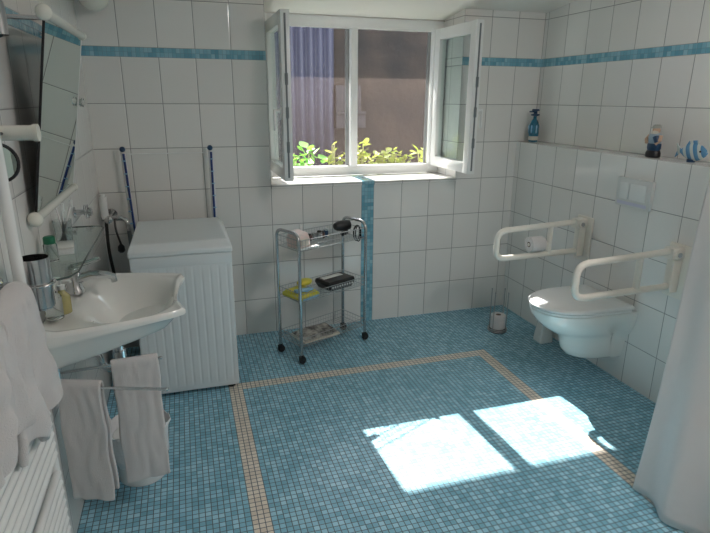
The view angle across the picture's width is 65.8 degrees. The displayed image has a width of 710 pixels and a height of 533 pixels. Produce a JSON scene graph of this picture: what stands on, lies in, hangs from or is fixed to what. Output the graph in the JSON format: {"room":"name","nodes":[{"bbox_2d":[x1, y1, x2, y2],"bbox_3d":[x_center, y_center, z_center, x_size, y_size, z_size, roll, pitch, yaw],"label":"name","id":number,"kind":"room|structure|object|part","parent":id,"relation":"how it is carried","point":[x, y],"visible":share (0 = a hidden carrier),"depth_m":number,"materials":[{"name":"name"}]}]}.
{"room":"accessible bathroom","nodes":[
{"label":"accessible bathroom","id":0,"kind":"room"},
{"bbox_2d":[0,0,112,532],"bbox_3d":[-0.897,-0.162,1.008,0.150,2.750,4.450,-5,18,-16],"label":"wall","id":1,"kind":"structure","parent":0,"point":[20,51],"depth_m":1.93,"materials":[{"name":"white tile"}]},
{"bbox_2d":[0,0,9,37],"bbox_3d":[-0.898,-0.646,1.309,0.102,0.184,0.048,-7,19,-23],"label":"wall lamp","id":2,"kind":"object","parent":1,"relation":"attached to","point":[4,30],"visible":1,"depth_m":1.33,"materials":[{"name":"white"}]},
{"bbox_2d":[0,124,40,181],"bbox_3d":[-0.880,-0.289,1.398,0.132,0.139,0.122,-5,18,-16],"label":"mirror","id":3,"kind":"object","parent":1,"relation":"attached to","point":[7,132],"visible":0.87,"depth_m":1.40,"materials":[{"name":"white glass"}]},
{"bbox_3d":[-0.889,-0.346,1.420,0.127,0.044,0.045,-5,18,-16],"label":"wall arm","id":4,"kind":"part","parent":3,"relation":"part of","materials":[{"name":"white plastic"}]},
{"bbox_2d":[0,278,56,311],"bbox_3d":[-0.859,0.074,1.449,0.134,0.098,0.092,-5,18,-16],"label":"holder","id":5,"kind":"object","parent":1,"relation":"attached to","point":[2,284],"visible":0.26,"depth_m":1.42,"materials":[{"name":"silver metal"}]},
{"bbox_2d":[22,254,55,309],"bbox_3d":[-0.838,0.042,1.446,0.076,0.135,0.076,-5,18,-16],"label":"steel tumbler","id":6,"kind":"object","parent":5,"relation":"in","point":[37,267],"visible":0.68,"depth_m":1.43,"materials":[{"name":"silver metal"}]},
{"bbox_2d":[0,135,71,532],"bbox_3d":[-0.769,0.385,1.158,0.090,1.410,0.632,-5,18,-16],"label":"towel radiator","id":7,"kind":"object","parent":1,"relation":"attached to","point":[22,494],"visible":0.45,"depth_m":1.31,"materials":[{"name":"white metal"}]},
{"bbox_2d":[0,326,35,489],"bbox_3d":[-0.683,0.269,1.001,0.099,0.275,0.344,-5,18,-16],"label":"bath towel","id":8,"kind":"object","parent":7,"relation":"hanging from","point":[17,413],"visible":1,"depth_m":1.05,"materials":[{"name":"white fabric"}]},
{"bbox_2d":[0,281,62,467],"bbox_3d":[-0.773,0.241,1.282,0.100,0.379,0.332,-5,18,-16],"label":"bath towel","id":9,"kind":"object","parent":7,"relation":"hanging from","point":[20,318],"visible":0.72,"depth_m":1.26,"materials":[{"name":"white fabric"}]},
{"bbox_2d":[6,3,86,226],"bbox_3d":[-1.049,-0.535,1.960,0.157,0.648,0.724,-5,18,-16],"label":"mirror","id":10,"kind":"object","parent":1,"relation":"attached to","point":[61,42],"visible":0.99,"depth_m":1.86,"materials":[{"name":"silver metal"}]},
{"bbox_3d":[-1.103,-0.243,2.033,0.046,0.046,0.724,-5,18,-16],"label":"rail","id":11,"kind":"part","parent":10,"relation":"part of","materials":[{"name":"white plastic"}]},
{"bbox_2d":[38,20,80,212],"bbox_3d":[-1.052,-0.536,1.965,0.108,0.576,0.644,-5,18,-16],"label":"mirror glass","id":12,"kind":"object","parent":10,"relation":"attached to","point":[59,100],"depth_m":1.89,"materials":[{"name":"silver metal"}]},
{"bbox_3d":[-0.995,-0.828,1.887,0.046,0.046,0.724,-5,18,-16],"label":"rail","id":13,"kind":"part","parent":10,"relation":"part of","materials":[{"name":"white plastic"}]},
{"bbox_2d":[56,225,103,280],"bbox_3d":[-1.020,-0.057,1.976,0.143,0.036,0.756,-5,18,-16],"label":"glass shelf","id":14,"kind":"object","parent":1,"relation":"attached to","point":[74,231],"visible":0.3,"depth_m":2.00,"materials":[{"name":"clear glass"}]},
{"bbox_2d":[42,235,58,261],"bbox_3d":[-1.000,-0.058,1.801,0.042,0.084,0.042,-5,18,-16],"label":"lotion bottle","id":15,"kind":"object","parent":14,"relation":"on","point":[50,247],"visible":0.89,"depth_m":1.79,"materials":[{"name":"white plastic"}]},
{"bbox_2d":[52,199,72,240],"bbox_3d":[-1.066,-0.158,1.997,0.066,0.158,0.087,-2,17,-9],"label":"toothbrush cup","id":16,"kind":"object","parent":14,"relation":"on","point":[62,226],"visible":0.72,"depth_m":1.99,"materials":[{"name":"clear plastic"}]},
{"bbox_2d":[56,240,74,254],"bbox_3d":[-1.016,-0.066,1.925,0.058,0.026,0.112,-8,19,-25],"label":"box","id":17,"kind":"object","parent":14,"relation":"on","point":[67,247],"visible":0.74,"depth_m":1.89,"materials":[{"name":"white cardboard"}]},
{"bbox_3d":[-1.016,-0.076,1.922,0.058,0.005,0.112,-8,19,-25],"label":"box lid","id":18,"kind":"part","parent":17,"relation":"part of","materials":[{"name":"white ceramic"}]},
{"bbox_2d":[73,205,92,217],"bbox_3d":[-1.210,-0.244,2.443,0.075,0.058,0.048,-5,18,-16],"label":"angle valve","id":19,"kind":"object","parent":1,"relation":"attached to","point":[87,211],"visible":1,"depth_m":2.43,"materials":[{"name":"silver metal"}]},
{"bbox_3d":[-1.222,-0.242,2.440,0.050,0.048,0.048,-5,18,-16],"label":"stem","id":20,"kind":"part","parent":19,"relation":"part of","materials":[{"name":"silver metal"}]},
{"bbox_3d":[-1.191,-0.245,2.448,0.036,0.058,0.038,-5,18,-16],"label":"knob","id":21,"kind":"part","parent":19,"relation":"part of","materials":[{"name":"silver metal"}]},
{"bbox_2d":[58,356,168,390],"bbox_3d":[-0.820,0.379,1.838,0.377,0.080,0.209,-5,18,-16],"label":"towel rail","id":22,"kind":"object","parent":1,"relation":"attached to","point":[159,357],"visible":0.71,"depth_m":1.81,"materials":[{"name":"silver metal"}]},
{"bbox_2d":[59,379,119,500],"bbox_3d":[-0.908,0.592,1.868,0.154,0.454,0.056,1,17,2],"label":"hand towel","id":23,"kind":"object","parent":22,"relation":"hanging from","point":[86,428],"visible":0.99,"depth_m":1.85,"materials":[{"name":"white fabric"}]},
{"bbox_3d":[-0.846,0.344,1.909,0.335,0.015,0.014,-7,18,-22],"label":"arm","id":24,"kind":"part","parent":22,"relation":"part of","materials":[{"name":"silver metal"}]},
{"bbox_3d":[-0.800,0.401,1.808,0.377,0.014,0.014,1,17,1],"label":"arm","id":25,"kind":"part","parent":22,"relation":"part of","materials":[{"name":"silver metal"}]},
{"bbox_2d":[110,353,169,482],"bbox_3d":[-0.778,0.553,2.001,0.161,0.491,0.056,-7,18,-22],"label":"hand towel","id":26,"kind":"object","parent":22,"relation":"hanging from","point":[142,432],"visible":0.98,"depth_m":1.98,"materials":[{"name":"white fabric"}]},
{"bbox_2d":[43,273,185,371],"bbox_3d":[-0.865,0.248,2.076,0.447,0.313,0.643,-5,18,-16],"label":"washbasin","id":27,"kind":"object","parent":1,"relation":"attached to","point":[108,316],"visible":0.93,"depth_m":1.97,"materials":[{"name":"white ceramic"}]},
{"bbox_2d":[44,277,64,320],"bbox_3d":[-0.967,0.101,1.751,0.056,0.142,0.056,9,19,27],"label":"soap bottle","id":28,"kind":"object","parent":27,"relation":"on","point":[56,313],"visible":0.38,"depth_m":1.75,"materials":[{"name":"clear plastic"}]},
{"bbox_2d":[56,279,72,314],"bbox_3d":[-0.965,0.098,1.811,0.050,0.117,0.050,9,19,27],"label":"soap bottle","id":29,"kind":"object","parent":27,"relation":"on","point":[66,298],"visible":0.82,"depth_m":1.80,"materials":[{"name":"yellow plastic"}]},
{"bbox_2d":[64,257,117,295],"bbox_3d":[-0.989,0.030,2.051,0.184,0.133,0.072,-5,18,-16],"label":"mixer tap","id":30,"kind":"object","parent":27,"relation":"on","point":[75,288],"visible":0.92,"depth_m":2.03,"materials":[{"name":"silver metal"}]},
{"bbox_3d":[-1.009,-0.007,2.033,0.125,0.052,0.055,-5,18,-16],"label":"lever","id":31,"kind":"part","parent":30,"relation":"part of","materials":[{"name":"silver metal"}]},
{"bbox_3d":[-0.976,0.038,2.057,0.156,0.052,0.042,-5,18,-16],"label":"spout","id":32,"kind":"part","parent":30,"relation":"part of","materials":[{"name":"silver metal"}]},
{"bbox_2d":[99,194,131,272],"bbox_3d":[-1.369,0.004,3.240,0.157,0.881,0.190,-5,18,-16],"label":"shower","id":33,"kind":"object","parent":1,"relation":"attached to","point":[107,215],"visible":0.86,"depth_m":3.11,"materials":[{"name":"silver metal"}]},
{"bbox_3d":[-1.385,-0.262,3.083,0.042,0.044,0.022,-5,18,-16],"label":"knob","id":34,"kind":"part","parent":33,"relation":"part of","materials":[{"name":"silver metal"}]},
{"bbox_2d":[74,0,546,347],"bbox_3d":[-0.153,-0.724,3.707,3.186,2.250,0.360,-5,18,-16],"label":"wall","id":35,"kind":"structure","parent":0,"point":[161,76],"depth_m":3.54,"materials":[{"name":"white tile"}]},
{"bbox_2d":[78,0,108,10],"bbox_3d":[-1.347,-1.395,2.822,0.156,0.156,0.178,-5,18,-16],"label":"globe light","id":36,"kind":"object","parent":35,"relation":"attached to","point":[92,5],"visible":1,"depth_m":2.79,"materials":[{"name":"white glass"}]},
{"bbox_2d":[119,145,216,236],"bbox_3d":[-1.083,-0.096,3.330,0.510,1.248,0.037,-5,18,-16],"label":"drying rack","id":37,"kind":"object","parent":35,"relation":"attached to","point":[209,147],"visible":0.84,"depth_m":3.20,"materials":[{"name":"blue plastic"}]},
{"bbox_3d":[-1.300,-0.070,3.272,0.052,1.229,0.028,-5,18,-16],"label":"leg","id":38,"kind":"part","parent":37,"relation":"part of","materials":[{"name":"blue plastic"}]},
{"bbox_3d":[-0.858,-0.108,3.405,0.038,1.229,0.021,3,17,9],"label":"leg","id":39,"kind":"part","parent":37,"relation":"part of","materials":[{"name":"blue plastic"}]},
{"bbox_2d":[264,12,443,21],"bbox_3d":[-0.007,-1.685,3.627,1.285,0.075,0.050,-5,18,-16],"label":"lintel","id":40,"kind":"object","parent":35,"relation":"attached to","point":[264,12],"visible":0.15,"depth_m":3.61,"materials":[{"name":"white paint"}]},
{"bbox_2d":[264,9,484,188],"bbox_3d":[0.062,-1.066,3.571,1.385,1.075,0.761,-5,18,-16],"label":"window","id":41,"kind":"structure","parent":35,"relation":"in","point":[283,175],"depth_m":3.65,"materials":[{"name":"white plastic"}]},
{"bbox_3d":[-0.438,-0.836,3.110,0.048,0.130,0.030,-5,18,-16],"label":"handle","id":42,"kind":"part","parent":41,"relation":"part of","materials":[{"name":"white plastic"}]},
{"bbox_3d":[-0.464,-1.017,3.326,0.052,0.920,0.581,-5,18,-16],"label":"sash","id":43,"kind":"part","parent":41,"relation":"part of","materials":[{"name":"white plastic"}]},
{"bbox_3d":[-0.035,-0.657,4.018,1.385,0.030,0.120,-5,18,-16],"label":"sill","id":44,"kind":"part","parent":41,"relation":"part of","materials":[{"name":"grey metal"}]},
{"bbox_3d":[-0.023,-1.161,3.810,1.150,0.945,0.014,-5,18,-16],"label":"screen frame","id":45,"kind":"part","parent":41,"relation":"part of","materials":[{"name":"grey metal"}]},
{"bbox_3d":[0.043,-0.596,3.770,1.285,0.026,0.312,-5,18,-16],"label":"sill","id":46,"kind":"part","parent":41,"relation":"part of","materials":[{"name":"white stone"}]},
{"bbox_3d":[0.665,-1.115,3.668,0.052,0.920,0.564,-5,18,-17],"label":"sash","id":47,"kind":"part","parent":41,"relation":"part of","materials":[{"name":"white plastic"}]},
{"bbox_3d":[0.786,-0.945,3.489,0.048,0.130,0.030,-5,18,-16],"label":"handle","id":48,"kind":"part","parent":41,"relation":"part of","materials":[{"name":"white plastic"}]},
{"bbox_2d":[77,305,687,532],"bbox_3d":[0.516,1.057,1.954,3.186,0.120,4.960,-5,18,-16],"label":"floor","id":49,"kind":"structure","parent":0,"point":[437,422],"depth_m":2.55,"materials":[{"name":"blue tile"}]},
{"bbox_2d":[110,409,170,486],"bbox_3d":[-0.888,0.750,2.282,0.254,0.259,0.259,-5,18,-16],"label":"waste bin","id":50,"kind":"object","parent":49,"relation":"on","point":[117,449],"visible":0.27,"depth_m":2.23,"materials":[{"name":"white plastic"}]},
{"bbox_2d":[127,217,238,393],"bbox_3d":[-0.963,0.204,3.074,0.535,0.838,0.585,-5,18,-16],"label":"washing machine","id":51,"kind":"object","parent":49,"relation":"on","point":[198,347],"visible":0.74,"depth_m":2.83,"materials":[{"name":"white metal"}]},
{"bbox_3d":[-0.942,-0.168,2.966,0.495,0.063,0.585,-5,18,-16],"label":"lid","id":52,"kind":"part","parent":51,"relation":"part of","materials":[{"name":"white plastic"}]},
{"bbox_3d":[-0.861,0.320,2.831,0.465,0.660,0.002,-5,18,-16],"label":"panel","id":53,"kind":"part","parent":51,"relation":"part of","materials":[{"name":"white metal"}]},
{"bbox_2d":[275,216,367,363],"bbox_3d":[-0.194,0.124,3.409,0.559,0.802,0.244,-15,23,-40],"label":"trolley","id":54,"kind":"object","parent":49,"relation":"on","point":[343,326],"visible":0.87,"depth_m":3.36,"materials":[{"name":"silver metal"}]},
{"bbox_3d":[-0.388,0.151,3.231,0.019,0.752,0.235,-15,23,-40],"label":"hoop frame","id":55,"kind":"part","parent":54,"relation":"part of","materials":[{"name":"silver metal"}]},
{"bbox_2d":[286,229,309,248],"bbox_3d":[-0.325,-0.159,3.160,0.118,0.098,0.092,16,23,42],"label":"packet","id":56,"kind":"object","parent":54,"relation":"in","point":[303,235],"visible":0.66,"depth_m":3.13,"materials":[{"name":"paper"}]},
{"bbox_2d":[282,285,319,300],"bbox_3d":[-0.322,0.155,3.282,0.177,0.041,0.152,15,22,39],"label":"pack","id":57,"kind":"object","parent":54,"relation":"in","point":[288,293],"visible":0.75,"depth_m":3.24,"materials":[{"name":"yellow plastic"}]},
{"bbox_2d":[294,287,312,292],"bbox_3d":[-0.304,0.138,3.244,0.110,0.012,0.040,-10,20,-30],"label":"folded cloth","id":58,"kind":"object","parent":57,"relation":"on","point":[305,289],"visible":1,"depth_m":3.23,"materials":[{"name":"blue"}]},
{"bbox_2d":[297,278,311,285],"bbox_3d":[-0.307,0.094,3.334,0.080,0.042,0.115,11,20,31],"label":"pouch","id":59,"kind":"object","parent":57,"relation":"on","point":[305,281],"visible":0.81,"depth_m":3.31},
{"bbox_2d":[301,244,318,250],"bbox_3d":[-0.266,-0.107,3.142,0.140,0.012,0.024,-15,23,-40],"label":"comb","id":60,"kind":"object","parent":54,"relation":"in","point":[316,245],"visible":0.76,"depth_m":3.14,"materials":[{"name":"white plastic"}]},
{"bbox_2d":[290,322,339,343],"bbox_3d":[-0.248,0.412,3.425,0.260,0.027,0.170,-12,21,-35],"label":"stack","id":61,"kind":"object","parent":54,"relation":"in","point":[308,331],"visible":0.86,"depth_m":3.41,"materials":[{"name":"beige"}]},
{"bbox_2d":[316,230,321,238],"bbox_3d":[-0.219,-0.196,3.363,0.038,0.052,0.038,-5,18,-16],"label":"toiletry bottle","id":62,"kind":"object","parent":54,"relation":"in","point":[319,232],"visible":0.97,"depth_m":3.35,"materials":[{"name":"grey plastic"}]},
{"bbox_2d":[278,224,363,251],"bbox_3d":[-0.196,-0.182,3.311,0.504,0.066,0.213,-15,23,-40],"label":"wire basket","id":63,"kind":"object","parent":54,"relation":"on","point":[298,245],"depth_m":3.26,"materials":[{"name":"silver metal"}]},
{"bbox_2d":[280,269,363,302],"bbox_3d":[-0.198,0.117,3.402,0.504,0.054,0.213,-15,23,-40],"label":"wire basket","id":64,"kind":"object","parent":54,"relation":"on","point":[342,270],"depth_m":3.35,"materials":[{"name":"silver metal"}]},
{"bbox_2d":[282,309,362,346],"bbox_3d":[-0.200,0.384,3.485,0.504,0.054,0.213,-15,23,-40],"label":"wire basket","id":65,"kind":"object","parent":54,"relation":"on","point":[300,340],"depth_m":3.49,"materials":[{"name":"silver metal"}]},
{"bbox_2d":[315,272,354,290],"bbox_3d":[-0.125,0.094,3.444,0.213,0.065,0.144,-15,23,-40],"label":"case","id":66,"kind":"object","parent":54,"relation":"in","point":[339,277],"visible":0.95,"depth_m":3.41,"materials":[{"name":"black plastic"}]},
{"bbox_2d":[333,220,360,241],"bbox_3d":[-0.050,-0.224,3.446,0.145,0.129,0.124,-11,20,-32],"label":"hair dryer","id":67,"kind":"object","parent":54,"relation":"in","point":[342,225],"visible":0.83,"depth_m":3.42,"materials":[{"name":"black plastic"}]},
{"bbox_3d":[0.015,-0.209,3.437,0.050,0.106,0.030,-11,20,-32],"label":"cord","id":68,"kind":"part","parent":67,"relation":"part of","materials":[{"name":"black rubber"}]},
{"bbox_3d":[-0.008,0.051,3.564,0.019,0.752,0.235,-15,23,-40],"label":"hoop frame","id":69,"kind":"part","parent":54,"relation":"part of","materials":[{"name":"silver metal"}]},
{"bbox_2d":[487,288,509,333],"bbox_3d":[0.977,0.299,3.729,0.132,0.292,0.132,-5,18,-16],"label":"stand","id":70,"kind":"object","parent":49,"relation":"on","point":[492,330],"visible":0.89,"depth_m":3.72,"materials":[{"name":"silver metal"}]},
{"bbox_2d":[490,312,505,329],"bbox_3d":[0.977,0.372,3.752,0.100,0.096,0.100,-5,18,-16],"label":"toilet roll","id":71,"kind":"object","parent":70,"relation":"on","point":[499,317],"visible":0.94,"depth_m":3.71,"materials":[{"name":"white paper"}]},
{"bbox_2d":[533,321,552,343],"bbox_3d":[1.234,0.322,3.556,0.094,0.354,0.085,-5,18,-16],"label":"toilet brush","id":72,"kind":"object","parent":49,"relation":"on","point":[542,335],"visible":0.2,"depth_m":3.56,"materials":[{"name":"white plastic"}]},
{"bbox_2d":[502,141,709,402],"bbox_3d":[1.860,0.327,2.046,0.145,1.236,4.450,-5,18,-16],"label":"wall ledge","id":73,"kind":"object","parent":49,"relation":"on","point":[552,182],"visible":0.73,"depth_m":3.08,"materials":[{"name":"white tile"}]},
{"bbox_2d":[528,109,539,141],"bbox_3d":[1.233,-0.971,3.782,0.074,0.220,0.069,6,18,19],"label":"bottle","id":74,"kind":"object","parent":73,"relation":"on","point":[533,128],"visible":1,"depth_m":3.76,"materials":[{"name":"blue plastic"}]},
{"bbox_2d":[493,214,593,260],"bbox_3d":[1.083,-0.145,3.205,0.610,0.270,0.132,-5,18,-16],"label":"grab rail","id":75,"kind":"object","parent":73,"relation":"attached to","point":[583,225],"visible":0.96,"depth_m":3.21,"materials":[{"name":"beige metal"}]},
{"bbox_2d":[524,236,546,251],"bbox_3d":[1.052,-0.131,3.199,0.091,0.090,0.090,-5,18,-16],"label":"toilet roll","id":76,"kind":"object","parent":75,"relation":"on","point":[537,243],"visible":1,"depth_m":3.17,"materials":[{"name":"white paper"}]},
{"bbox_3d":[1.369,-0.169,3.289,0.012,0.270,0.132,-5,18,-16],"label":"wall plate","id":77,"kind":"part","parent":75,"relation":"part of","materials":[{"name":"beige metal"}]},
{"bbox_2d":[528,284,637,358],"bbox_3d":[1.209,0.336,3.062,0.524,0.356,0.383,-5,18,-16],"label":"toilet","id":78,"kind":"object","parent":73,"relation":"attached to","point":[598,328],"visible":0.94,"depth_m":2.94,"materials":[{"name":"white ceramic"}]},
{"bbox_3d":[1.192,0.206,3.016,0.473,0.016,0.373,-5,18,-16],"label":"seat","id":79,"kind":"part","parent":78,"relation":"part of","materials":[{"name":"white plastic"}]},
{"bbox_3d":[1.193,0.182,3.009,0.489,0.032,0.383,-5,18,-16],"label":"lid","id":80,"kind":"part","parent":78,"relation":"part of","materials":[{"name":"white plastic"}]},
{"bbox_3d":[1.215,0.359,3.071,0.511,0.306,0.367,-5,18,-16],"label":"bowl","id":81,"kind":"part","parent":78,"relation":"part of","materials":[{"name":"white ceramic"}]},
{"bbox_2d":[571,241,691,300],"bbox_3d":[1.282,0.047,2.584,0.610,0.270,0.132,-5,18,-16],"label":"grab rail","id":82,"kind":"object","parent":73,"relation":"attached to","point":[678,255],"visible":0.97,"depth_m":2.59,"materials":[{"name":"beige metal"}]},
{"bbox_3d":[1.568,0.023,2.668,0.012,0.270,0.132,-5,18,-16],"label":"wall plate","id":83,"kind":"part","parent":82,"relation":"part of","materials":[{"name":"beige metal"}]},
{"bbox_2d":[615,176,655,211],"bbox_3d":[1.464,-0.383,2.878,0.027,0.150,0.236,-5,18,-16],"label":"flush plate","id":84,"kind":"object","parent":73,"relation":"attached to","point":[631,192],"visible":1,"depth_m":2.85,"materials":[{"name":"white plastic"}]},
{"bbox_2d":[645,124,662,157],"bbox_3d":[1.544,-0.646,2.826,0.067,0.164,0.106,-5,18,-16],"label":"figurine","id":85,"kind":"object","parent":73,"relation":"on","point":[654,140],"visible":1,"depth_m":2.81,"materials":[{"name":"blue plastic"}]},
{"bbox_3d":[1.544,-0.641,2.786,0.041,0.051,0.030,-5,18,-16],"label":"arm","id":86,"kind":"part","parent":85,"relation":"part of","materials":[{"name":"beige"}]},
{"bbox_2d":[675,140,707,161],"bbox_3d":[1.611,-0.553,2.629,0.036,0.103,0.175,-5,18,-16],"label":"fish figurine","id":87,"kind":"object","parent":73,"relation":"on","point":[693,151],"visible":1,"depth_m":2.61,"materials":[{"name":"ceramic"}]},
{"bbox_2d":[264,0,575,20],"bbox_3d":[0.529,-1.282,1.236,3.186,0.715,4.960,-5,18,-16],"label":"ceiling","id":88,"kind":"structure","parent":0,"point":[437,10],"depth_m":3.43,"materials":[{"name":"white paint"}]},
{"bbox_2d":[632,176,709,532],"bbox_3d":[1.411,-0.095,1.281,0.211,2.471,1.458,-5,18,-17],"label":"shower curtain","id":89,"kind":"object","parent":88,"relation":"hanging from","point":[673,472],"visible":1,"depth_m":1.98,"materials":[{"name":"white fabric"}]},
{"bbox_2d":[537,0,709,162],"bbox_3d":[2.005,-0.409,1.865,0.150,2.750,4.450,-5,18,-16],"label":"wall","id":90,"kind":"structure","parent":0,"point":[612,71],"depth_m":3.06,"materials":[{"name":"white tile"}]},
{"label":"outside","id":91,"kind":"structure","parent":0,"visible":0},
{"bbox_3d":[0.259,-0.094,5.785,15.000,0.130,2.840,-5,18,-16],"label":"ground","id":92,"kind":"structure","parent":91,"visible":0},
{"bbox_2d":[293,141,328,165],"bbox_3d":[-0.381,-0.360,4.344,0.392,1.219,0.270,-5,18,-16],"label":"leafy shrub","id":93,"kind":"object","parent":92,"relation":"on","point":[310,161],"visible":0.23,"depth_m":4.18,"materials":[{"name":"green plant"}]},
{"bbox_3d":[-0.402,-0.328,4.333,0.152,1.163,0.045,-8,19,-25],"label":"stem","id":94,"kind":"part","parent":93,"relation":"part of","materials":[{"name":"green plant"}]},
{"bbox_2d":[325,142,344,164],"bbox_3d":[-0.166,-0.409,4.519,0.174,1.212,0.178,6,18,18],"label":"leafy shrub","id":95,"kind":"object","parent":92,"relation":"on","point":[332,157],"visible":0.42,"depth_m":4.38,"materials":[{"name":"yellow plant"}]},
{"bbox_3d":[-0.144,-0.401,4.526,0.085,1.191,0.039,-5,18,-16],"label":"stem","id":96,"kind":"part","parent":95,"relation":"part of","materials":[{"name":"green plant"}]},
{"bbox_2d":[274,26,430,165],"bbox_3d":[-0.158,-1.887,6.680,15.000,2.830,0.550,-5,18,-16],"label":"building","id":97,"kind":"structure","parent":92,"relation":"on","point":[392,65],"depth_m":6.46,"materials":[{"name":"brown"}]},
{"bbox_2d":[343,135,378,163],"bbox_3d":[0.074,-0.414,4.450,0.255,1.264,0.319,11,20,32],"label":"leafy shrub","id":98,"kind":"object","parent":92,"relation":"on","point":[360,155],"visible":0.3,"depth_m":4.28,"materials":[{"name":"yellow plant"}]},
{"bbox_3d":[0.063,-0.383,4.451,0.058,1.204,0.094,16,23,41],"label":"stem","id":99,"kind":"part","parent":98,"relation":"part of","materials":[{"name":"green plant"}]},
{"bbox_2d":[372,147,414,163],"bbox_3d":[0.314,-0.438,4.718,0.375,1.156,0.241,-5,18,-16],"label":"leafy shrub","id":100,"kind":"object","parent":92,"relation":"on","point":[380,159],"visible":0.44,"depth_m":4.54,"materials":[{"name":"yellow plant"}]},
{"bbox_2d":[410,144,425,162],"bbox_3d":[0.591,-0.424,4.617,0.302,1.191,0.205,-7,19,-23],"label":"leafy shrub","id":101,"kind":"object","parent":92,"relation":"on","point":[418,151],"visible":0.1,"depth_m":4.42,"materials":[{"name":"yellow plant"}]}
]}

